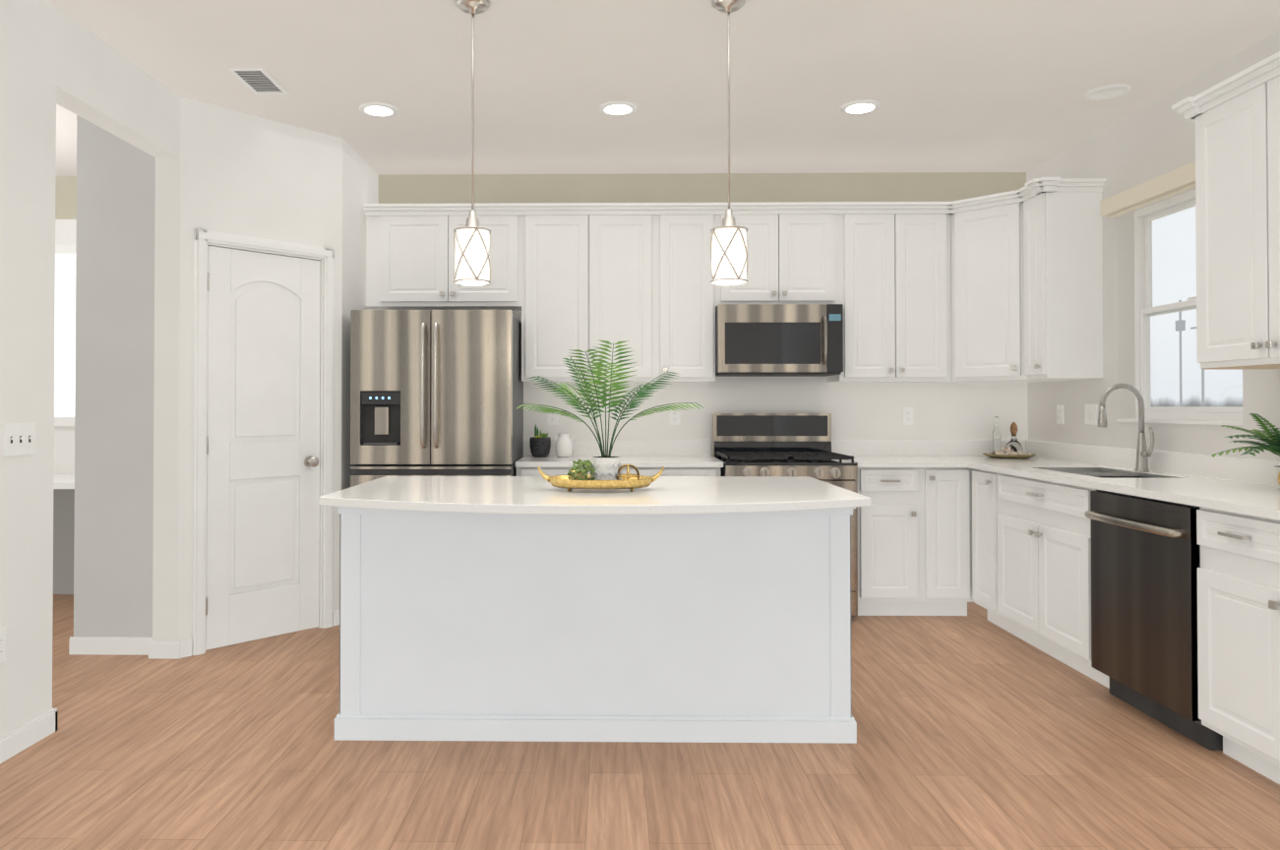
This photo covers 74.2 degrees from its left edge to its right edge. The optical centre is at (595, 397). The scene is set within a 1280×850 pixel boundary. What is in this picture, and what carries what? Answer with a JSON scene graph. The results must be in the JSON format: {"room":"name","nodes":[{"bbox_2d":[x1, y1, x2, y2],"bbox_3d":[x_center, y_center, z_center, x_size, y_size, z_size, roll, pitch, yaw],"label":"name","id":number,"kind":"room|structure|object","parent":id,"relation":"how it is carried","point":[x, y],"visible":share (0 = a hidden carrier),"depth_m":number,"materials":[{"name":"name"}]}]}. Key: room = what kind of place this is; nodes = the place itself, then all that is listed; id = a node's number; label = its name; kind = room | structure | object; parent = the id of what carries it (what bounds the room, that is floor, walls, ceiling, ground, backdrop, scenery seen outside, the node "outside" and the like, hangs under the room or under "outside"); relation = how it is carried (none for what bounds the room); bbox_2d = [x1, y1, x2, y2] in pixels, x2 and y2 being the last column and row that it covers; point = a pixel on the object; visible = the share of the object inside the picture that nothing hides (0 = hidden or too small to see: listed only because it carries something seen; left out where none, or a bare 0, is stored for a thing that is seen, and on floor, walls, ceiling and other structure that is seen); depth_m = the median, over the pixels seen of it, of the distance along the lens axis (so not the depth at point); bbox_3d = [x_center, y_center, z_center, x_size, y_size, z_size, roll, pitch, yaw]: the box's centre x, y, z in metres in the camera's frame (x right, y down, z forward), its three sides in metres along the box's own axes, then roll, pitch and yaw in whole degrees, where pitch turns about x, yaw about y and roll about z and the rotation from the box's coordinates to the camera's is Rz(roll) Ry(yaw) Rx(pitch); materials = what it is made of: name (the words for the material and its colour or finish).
{"room":"kitchen","nodes":[
{"label":"kitchen","id":0,"kind":"room"},
{"bbox_2d":[0,0,181,737],"bbox_3d":[-2.148,-0.141,0.549,0.124,2.740,7.550,0,-1,1],"label":"wall","id":1,"kind":"structure","parent":0,"point":[28,99],"depth_m":3.13,"materials":[{"name":"paint"}]},
{"bbox_2d":[0,627,5,663],"bbox_3d":[-2.045,0.855,2.892,0.009,0.115,0.070,0,-1,1],"label":"electrical outlet","id":2,"kind":"object","parent":1,"relation":"attached to","point":[2,644],"visible":1,"depth_m":2.91,"materials":[{"name":"white plastic"}]},
{"bbox_2d":[2,423,35,457],"bbox_3d":[-2.038,0.150,3.000,0.020,0.115,0.162,0,-1,1],"label":"light switch","id":3,"kind":"object","parent":1,"relation":"attached to","point":[19,439],"visible":1,"depth_m":2.99,"materials":[{"name":"white plastic"}]},
{"bbox_2d":[0,707,58,763],"bbox_3d":[-2.099,1.181,-0.025,0.036,0.085,6.433,0,-1,1],"label":"baseboard","id":4,"kind":"structure","parent":1,"relation":"attached to","point":[13,743],"depth_m":3.03,"materials":[{"name":"paint"}]},
{"bbox_2d":[73,115,155,637],"bbox_3d":[-2.368,-0.100,4.248,0.426,2.740,0.120,0,-1,1],"label":"wall","id":5,"kind":"structure","parent":0,"point":[113,547],"depth_m":4.19,"materials":[{"name":"paint"}]},
{"bbox_2d":[68,636,162,658],"bbox_3d":[-2.375,1.226,4.158,0.439,0.085,0.030,0,-1,1],"label":"baseboard","id":6,"kind":"structure","parent":5,"relation":"attached to","point":[102,645],"depth_m":4.16,"materials":[{"name":"paint"}]},
{"bbox_2d":[178,97,342,640],"bbox_3d":[-1.777,-0.098,4.484,0.120,2.740,0.878,-1,-1,43],"label":"wall","id":7,"kind":"structure","parent":0,"point":[244,174],"depth_m":4.37,"materials":[{"name":"paint"}]},
{"bbox_2d":[205,245,320,650],"bbox_3d":[-1.735,0.253,4.453,0.458,2.022,0.486,0,-1,1],"label":"pantry door","id":8,"kind":"structure","parent":7,"relation":"in","point":[263,474],"depth_m":4.43,"materials":[{"name":"paint"}]},
{"bbox_2d":[191,229,334,655],"bbox_3d":[-1.765,0.222,4.476,0.143,2.101,0.751,-1,-1,43],"label":"door frame","id":9,"kind":"structure","parent":7,"relation":"attached to","point":[203,238],"depth_m":4.30,"materials":[{"name":"paint"}]},
{"bbox_2d":[341,138,378,489],"bbox_3d":[-1.487,-0.091,5.140,0.120,2.740,0.750,0,-1,1],"label":"wall","id":10,"kind":"structure","parent":0,"point":[360,182],"depth_m":4.92,"materials":[{"name":"paint"}]},
{"bbox_2d":[53,172,1028,474],"bbox_3d":[-0.896,-0.086,5.581,7.670,2.740,0.150,0,-1,1],"label":"wall","id":11,"kind":"structure","parent":0,"point":[941,410],"depth_m":5.48,"materials":[{"name":"paint"}]},
{"bbox_2d":[54,244,76,426],"bbox_3d":[-3.407,-0.404,5.528,1.070,1.185,0.033,0,-1,1],"label":"window","id":12,"kind":"structure","parent":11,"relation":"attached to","point":[65,341],"depth_m":5.52,"materials":[{"name":"paint"}]},
{"bbox_2d":[364,204,525,311],"bbox_3d":[-0.934,-0.860,5.350,0.960,0.604,0.323,0,-1,1],"label":"upper cabinet","id":13,"kind":"object","parent":11,"relation":"attached to","point":[410,254],"depth_m":5.19,"materials":[{"name":"paint"}]},
{"bbox_2d":[548,407,558,425],"bbox_3d":[-0.277,0.123,5.489,0.070,0.115,0.009,0,-1,1],"label":"electrical outlet","id":14,"kind":"object","parent":11,"relation":"attached to","point":[553,418],"visible":0.85,"depth_m":5.49,"materials":[{"name":"white plastic"}]},
{"bbox_2d":[517,204,659,382],"bbox_3d":[-0.041,-0.629,5.334,0.825,1.067,0.323,0,-1,1],"label":"upper cabinet","id":15,"kind":"object","parent":11,"relation":"attached to","point":[590,273],"depth_m":5.18,"materials":[{"name":"paint"}]},
{"bbox_2d":[669,407,680,425],"bbox_3d":[0.515,0.123,5.477,0.070,0.115,0.009,0,-1,1],"label":"electrical outlet","id":16,"kind":"object","parent":11,"relation":"attached to","point":[674,417],"visible":0.92,"depth_m":5.47,"materials":[{"name":"white plastic"}]},
{"bbox_2d":[659,204,718,382],"bbox_3d":[0.554,-0.629,5.326,0.366,1.067,0.323,0,-1,1],"label":"upper cabinet","id":17,"kind":"object","parent":11,"relation":"attached to","point":[688,299],"depth_m":5.17,"materials":[{"name":"paint"}]},
{"bbox_2d":[718,204,844,306],"bbox_3d":[1.115,-0.861,5.320,0.757,0.604,0.323,0,-1,1],"label":"upper cabinet","id":18,"kind":"object","parent":11,"relation":"attached to","point":[796,252],"depth_m":5.16,"materials":[{"name":"paint"}]},
{"bbox_2d":[715,304,843,376],"bbox_3d":[1.115,-0.347,5.253,0.748,0.421,0.444,0,-1,1],"label":"microwave","id":19,"kind":"object","parent":18,"relation":"attached to","point":[778,339],"visible":0.98,"depth_m":5.08,"materials":[{"name":"silver metal"}]},
{"bbox_2d":[826,204,954,382],"bbox_3d":[1.834,-0.629,5.307,0.680,1.067,0.323,0,-1,1],"label":"upper cabinet","id":20,"kind":"object","parent":11,"relation":"attached to","point":[896,309],"depth_m":5.15,"materials":[{"name":"paint"}]},
{"bbox_2d":[902,407,913,425],"bbox_3d":[2.018,0.123,5.455,0.070,0.115,0.009,0,-1,1],"label":"electrical outlet","id":21,"kind":"object","parent":11,"relation":"attached to","point":[907,415],"visible":1,"depth_m":5.45,"materials":[{"name":"white plastic"}]},
{"bbox_2d":[950,192,1034,382],"bbox_3d":[2.477,-0.631,5.155,0.606,1.067,0.607,0,-1,1],"label":"upper cabinet","id":22,"kind":"object","parent":11,"relation":"attached to","point":[1004,287],"depth_m":4.99,"materials":[{"name":"paint"}]},
{"bbox_2d":[0,594,1279,849],"bbox_3d":[-0.961,1.236,1.192,7.670,0.001,8.900,0,-1,1],"label":"floor","id":23,"kind":"structure","parent":0,"point":[976,730],"depth_m":2.81,"materials":[{"name":"brown wood"}]},
{"bbox_2d":[53,474,74,594],"bbox_3d":[-3.571,0.890,5.233,1.730,0.780,0.596,0,-1,1],"label":"office desk","id":24,"kind":"object","parent":23,"relation":"on","point":[63,525],"depth_m":5.50,"materials":[{"name":"paint"}]},
{"bbox_2d":[350,309,523,487],"bbox_3d":[-0.919,0.396,5.055,0.902,1.765,0.792,0,-1,1],"label":"fridge","id":25,"kind":"object","parent":23,"relation":"on","point":[436,393],"visible":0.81,"depth_m":4.73,"materials":[{"name":"silver metal"}]},
{"bbox_2d":[516,468,590,476],"bbox_3d":[-0.160,0.844,5.179,0.592,0.872,0.608,0,-1,1],"label":"base cabinet","id":26,"kind":"object","parent":23,"relation":"on","point":[519,471],"depth_m":4.88,"materials":[{"name":"paint"}]},
{"bbox_2d":[334,515,856,743],"bbox_3d":[0.001,0.826,3.467,1.906,0.870,0.770,0,-1,1],"label":"kitchen island","id":27,"kind":"object","parent":23,"relation":"on","point":[688,609],"depth_m":3.10,"materials":[{"name":"paint"}]},
{"bbox_2d":[318,476,870,515],"bbox_3d":[-0.001,0.373,3.314,1.952,0.030,1.146,0,-1,1],"label":"island countertop","id":28,"kind":"structure","parent":27,"relation":"on","point":[387,495],"depth_m":3.08,"materials":[{"name":"white stone"}]},
{"bbox_2d":[516,340,704,490],"bbox_3d":[0.053,0.071,3.270,0.736,0.570,0.430,0,-1,1],"label":"potted plant","id":29,"kind":"object","parent":28,"relation":"on","point":[604,469],"visible":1,"depth_m":3.22,"materials":[{"name":"green plant"}]},
{"bbox_2d":[621,468,721,476],"bbox_3d":[0.432,0.844,5.170,0.592,0.872,0.608,0,-1,1],"label":"base cabinet","id":30,"kind":"object","parent":23,"relation":"on","point":[642,471],"depth_m":4.87,"materials":[{"name":"paint"}]},
{"bbox_2d":[515,456,722,468],"bbox_3d":[0.140,0.390,5.157,1.193,0.030,0.613,0,-1,1],"label":"countertop","id":31,"kind":"structure","parent":30,"relation":"on","point":[526,461],"depth_m":4.89,"materials":[{"name":"white stone"}]},
{"bbox_2d":[529,424,550,457],"bbox_3d":[-0.349,0.271,5.334,0.136,0.210,0.136,0,-1,1],"label":"succulent pot","id":32,"kind":"object","parent":31,"relation":"on","point":[540,445],"visible":1,"depth_m":5.29,"materials":[{"name":"black ceramic"}]},
{"bbox_2d":[553,432,573,457],"bbox_3d":[-0.199,0.302,5.321,0.123,0.147,0.112,0,-1,1],"label":"jug","id":33,"kind":"object","parent":31,"relation":"on","point":[564,446],"visible":1,"depth_m":5.28,"materials":[{"name":"ceramic"}]},
{"bbox_2d":[712,413,857,616],"bbox_3d":[1.120,0.689,5.080,0.749,1.180,0.665,0,-1,1],"label":"range","id":34,"kind":"object","parent":23,"relation":"on","point":[771,444],"visible":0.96,"depth_m":5.35,"materials":[{"name":"silver metal"}]},
{"bbox_2d":[854,468,926,615],"bbox_3d":[1.691,0.844,5.151,0.374,0.872,0.608,0,-1,1],"label":"base cabinet","id":35,"kind":"object","parent":23,"relation":"on","point":[892,531],"depth_m":4.85,"materials":[{"name":"paint"}]},
{"bbox_2d":[845,456,966,468],"bbox_3d":[1.816,0.389,5.132,0.625,0.030,0.613,0,-1,1],"label":"countertop","id":36,"kind":"structure","parent":35,"relation":"on","point":[863,461],"depth_m":4.85,"materials":[{"name":"white stone"}]},
{"bbox_2d":[926,468,970,615],"bbox_3d":[2.025,0.843,5.146,0.294,0.872,0.608,0,-1,1],"label":"base cabinet","id":37,"kind":"object","parent":23,"relation":"on","point":[947,489],"depth_m":4.85,"materials":[{"name":"paint"}]},
{"bbox_2d":[970,468,993,623],"bbox_3d":[2.451,0.838,4.677,0.608,0.872,0.317,0,-1,1],"label":"base cabinet","id":38,"kind":"object","parent":23,"relation":"on","point":[981,541],"depth_m":4.71,"materials":[{"name":"paint"}]},
{"bbox_2d":[989,472,1186,688],"bbox_3d":[2.442,0.832,4.070,0.608,0.872,0.898,0,-1,1],"label":"base cabinet","id":39,"kind":"object","parent":23,"relation":"on","point":[1040,529],"depth_m":4.03,"materials":[{"name":"paint"}]},
{"bbox_2d":[1084,489,1222,750],"bbox_3d":[2.393,0.826,3.304,0.665,0.866,0.621,0,-1,1],"label":"dishwasher","id":40,"kind":"object","parent":23,"relation":"on","point":[1145,558],"visible":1,"depth_m":3.24,"materials":[{"name":"black metal"}]},
{"bbox_2d":[1196,507,1279,785],"bbox_3d":[2.419,0.815,2.540,0.608,0.872,0.888,0,-1,1],"label":"base cabinet","id":41,"kind":"object","parent":23,"relation":"on","point":[1239,572],"depth_m":2.78,"materials":[{"name":"paint"}]},
{"bbox_2d":[946,456,1279,523],"bbox_3d":[2.425,0.374,3.765,0.633,0.030,3.328,0,-1,1],"label":"countertop","id":42,"kind":"structure","parent":41,"relation":"on","point":[1240,497],"depth_m":3.39,"materials":[{"name":"white stone"}]},
{"bbox_2d":[982,416,1036,458],"bbox_3d":[2.570,0.246,5.250,0.300,0.257,0.300,0,-1,1],"label":"decorative tray","id":43,"kind":"object","parent":42,"relation":"on","point":[1012,449],"visible":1,"depth_m":5.25,"materials":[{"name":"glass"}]},
{"bbox_2d":[1021,428,1206,476],"bbox_3d":[2.484,0.379,4.108,0.456,0.411,0.699,0,-1,1],"label":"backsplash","id":44,"kind":"structure","parent":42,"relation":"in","point":[1089,460],"depth_m":4.40,"materials":[{"name":"white stone"}]},
{"bbox_2d":[1097,382,1155,472],"bbox_3d":[2.592,0.147,4.125,0.242,0.432,0.113,0,-1,1],"label":"faucet","id":45,"kind":"object","parent":42,"relation":"on","point":[1141,465],"depth_m":4.14,"materials":[{"name":"metal"}]},
{"bbox_2d":[1211,413,1279,488],"bbox_3d":[2.564,0.207,3.243,0.322,0.292,0.421,0,-1,1],"label":"potted plant","id":46,"kind":"object","parent":42,"relation":"on","point":[1272,448],"visible":1,"depth_m":3.27,"materials":[{"name":"green plant"}]},
{"bbox_2d":[47,0,1279,176],"bbox_3d":[-0.961,-1.554,1.222,7.670,0.100,8.900,0,-1,1],"label":"ceiling","id":47,"kind":"structure","parent":0,"point":[977,86],"depth_m":3.83,"materials":[{"name":"paint"}]},
{"bbox_2d":[227,67,288,94],"bbox_3d":[-1.566,-1.468,3.931,0.160,0.013,0.300,0,-1,1],"label":"ceiling vent","id":48,"kind":"object","parent":47,"relation":"in","point":[259,81],"visible":0.98,"depth_m":3.92,"materials":[{"name":"metal"}]},
{"bbox_2d":[359,102,398,117],"bbox_3d":[-1.107,-1.465,4.311,0.196,0.008,0.196,0,-1,1],"label":"recessed light","id":49,"kind":"object","parent":47,"relation":"in","point":[378,109],"visible":1,"depth_m":4.30,"materials":[{"name":"paint"}]},
{"bbox_2d":[453,0,490,286],"bbox_3d":[-0.460,-0.954,3.161,0.140,1.056,0.140,0,-1,1],"label":"pendant light","id":50,"kind":"object","parent":47,"relation":"hanging from","point":[472,248],"visible":1,"depth_m":3.12,"materials":[{"name":"glass"}]},
{"bbox_2d":[599,101,637,116],"bbox_3d":[0.114,-1.465,4.293,0.196,0.008,0.196,0,-1,1],"label":"recessed light","id":51,"kind":"object","parent":47,"relation":"in","point":[617,108],"visible":1,"depth_m":4.28,"materials":[{"name":"paint"}]},
{"bbox_2d":[710,0,748,285],"bbox_3d":[0.497,-0.954,3.147,0.140,1.056,0.140,0,-1,1],"label":"pendant light","id":52,"kind":"object","parent":47,"relation":"hanging from","point":[729,254],"visible":1,"depth_m":3.10,"materials":[{"name":"glass"}]},
{"bbox_2d":[840,100,880,114],"bbox_3d":[1.340,-1.465,4.274,0.196,0.008,0.196,0,-1,1],"label":"recessed light","id":53,"kind":"object","parent":47,"relation":"in","point":[859,106],"visible":1,"depth_m":4.26,"materials":[{"name":"paint"}]},
{"bbox_2d":[1084,84,1131,100],"bbox_3d":[2.467,-1.468,4.071,0.196,0.008,0.196,0,-1,1],"label":"recessed light","id":54,"kind":"object","parent":47,"relation":"in","point":[1106,91],"visible":1,"depth_m":4.06,"materials":[{"name":"paint"}]},
{"bbox_2d":[1026,30,1279,460],"bbox_3d":[2.797,-0.135,1.075,0.150,2.740,8.750,0,-1,1],"label":"wall","id":55,"kind":"structure","parent":0,"point":[1154,139],"depth_m":4.48,"materials":[{"name":"white paint"}]},
{"bbox_2d":[1056,405,1063,424],"bbox_3d":[2.776,0.103,5.049,0.009,0.115,0.070,0,-1,1],"label":"electrical outlet","id":56,"kind":"object","parent":55,"relation":"attached to","point":[1060,414],"visible":1,"depth_m":5.04,"materials":[{"name":"white plastic"}]},
{"bbox_2d":[1021,181,1105,381],"bbox_3d":[2.612,-0.636,4.733,0.322,1.067,0.233,0,-1,1],"label":"upper cabinet","id":57,"kind":"object","parent":55,"relation":"attached to","point":[1062,224],"depth_m":4.62,"materials":[{"name":"paint"}]},
{"bbox_2d":[1084,404,1097,425],"bbox_3d":[2.771,0.095,4.729,0.010,0.115,0.116,0,-1,1],"label":"light switch","id":58,"kind":"object","parent":55,"relation":"attached to","point":[1090,413],"visible":1,"depth_m":4.72,"materials":[{"name":"white plastic"}]},
{"bbox_2d":[1099,161,1195,218],"bbox_3d":[2.728,-1.007,4.045,0.072,0.102,0.947,0,-1,1],"label":"window valance","id":59,"kind":"object","parent":55,"relation":"attached to","point":[1179,180],"visible":0.62,"depth_m":4.11,"materials":[{"name":"beige fabric"}]},
{"bbox_2d":[1116,419,1243,426],"bbox_3d":[2.803,0.118,4.037,0.097,0.017,0.873,0,-1,1],"label":"window sill","id":60,"kind":"structure","parent":55,"relation":"attached to","point":[1211,422],"depth_m":3.92,"materials":[{"name":"paint"}]},
{"bbox_2d":[1134,188,1243,421],"bbox_3d":[2.882,-0.441,4.042,0.060,1.100,0.873,0,-1,1],"label":"window unit","id":61,"kind":"structure","parent":55,"relation":"in","point":[1144,309],"depth_m":4.39,"materials":[{"name":"plastic"}]},
{"bbox_2d":[1186,55,1279,369],"bbox_3d":[2.587,-0.654,3.048,0.322,1.067,0.762,0,-1,1],"label":"upper cabinet","id":62,"kind":"object","parent":55,"relation":"attached to","point":[1238,124],"depth_m":3.19,"materials":[{"name":"paint"}]},
{"label":"outside","id":63,"kind":"structure","parent":0,"visible":0},
{"bbox_2d":[1150,206,1242,421],"bbox_3d":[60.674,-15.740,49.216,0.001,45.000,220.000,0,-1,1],"label":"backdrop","id":64,"kind":"structure","parent":63,"point":[1225,389],"depth_m":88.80,"materials":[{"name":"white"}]},
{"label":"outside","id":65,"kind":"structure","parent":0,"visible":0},
{"bbox_2d":[1175,300,1204,406],"bbox_3d":[27.626,-0.549,39.155,0.611,8.400,5.410,0,-1,23],"label":"pole","id":66,"kind":"object","parent":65,"point":[1179,326],"depth_m":40.98,"materials":[{"name":"grey metal"}]}
]}

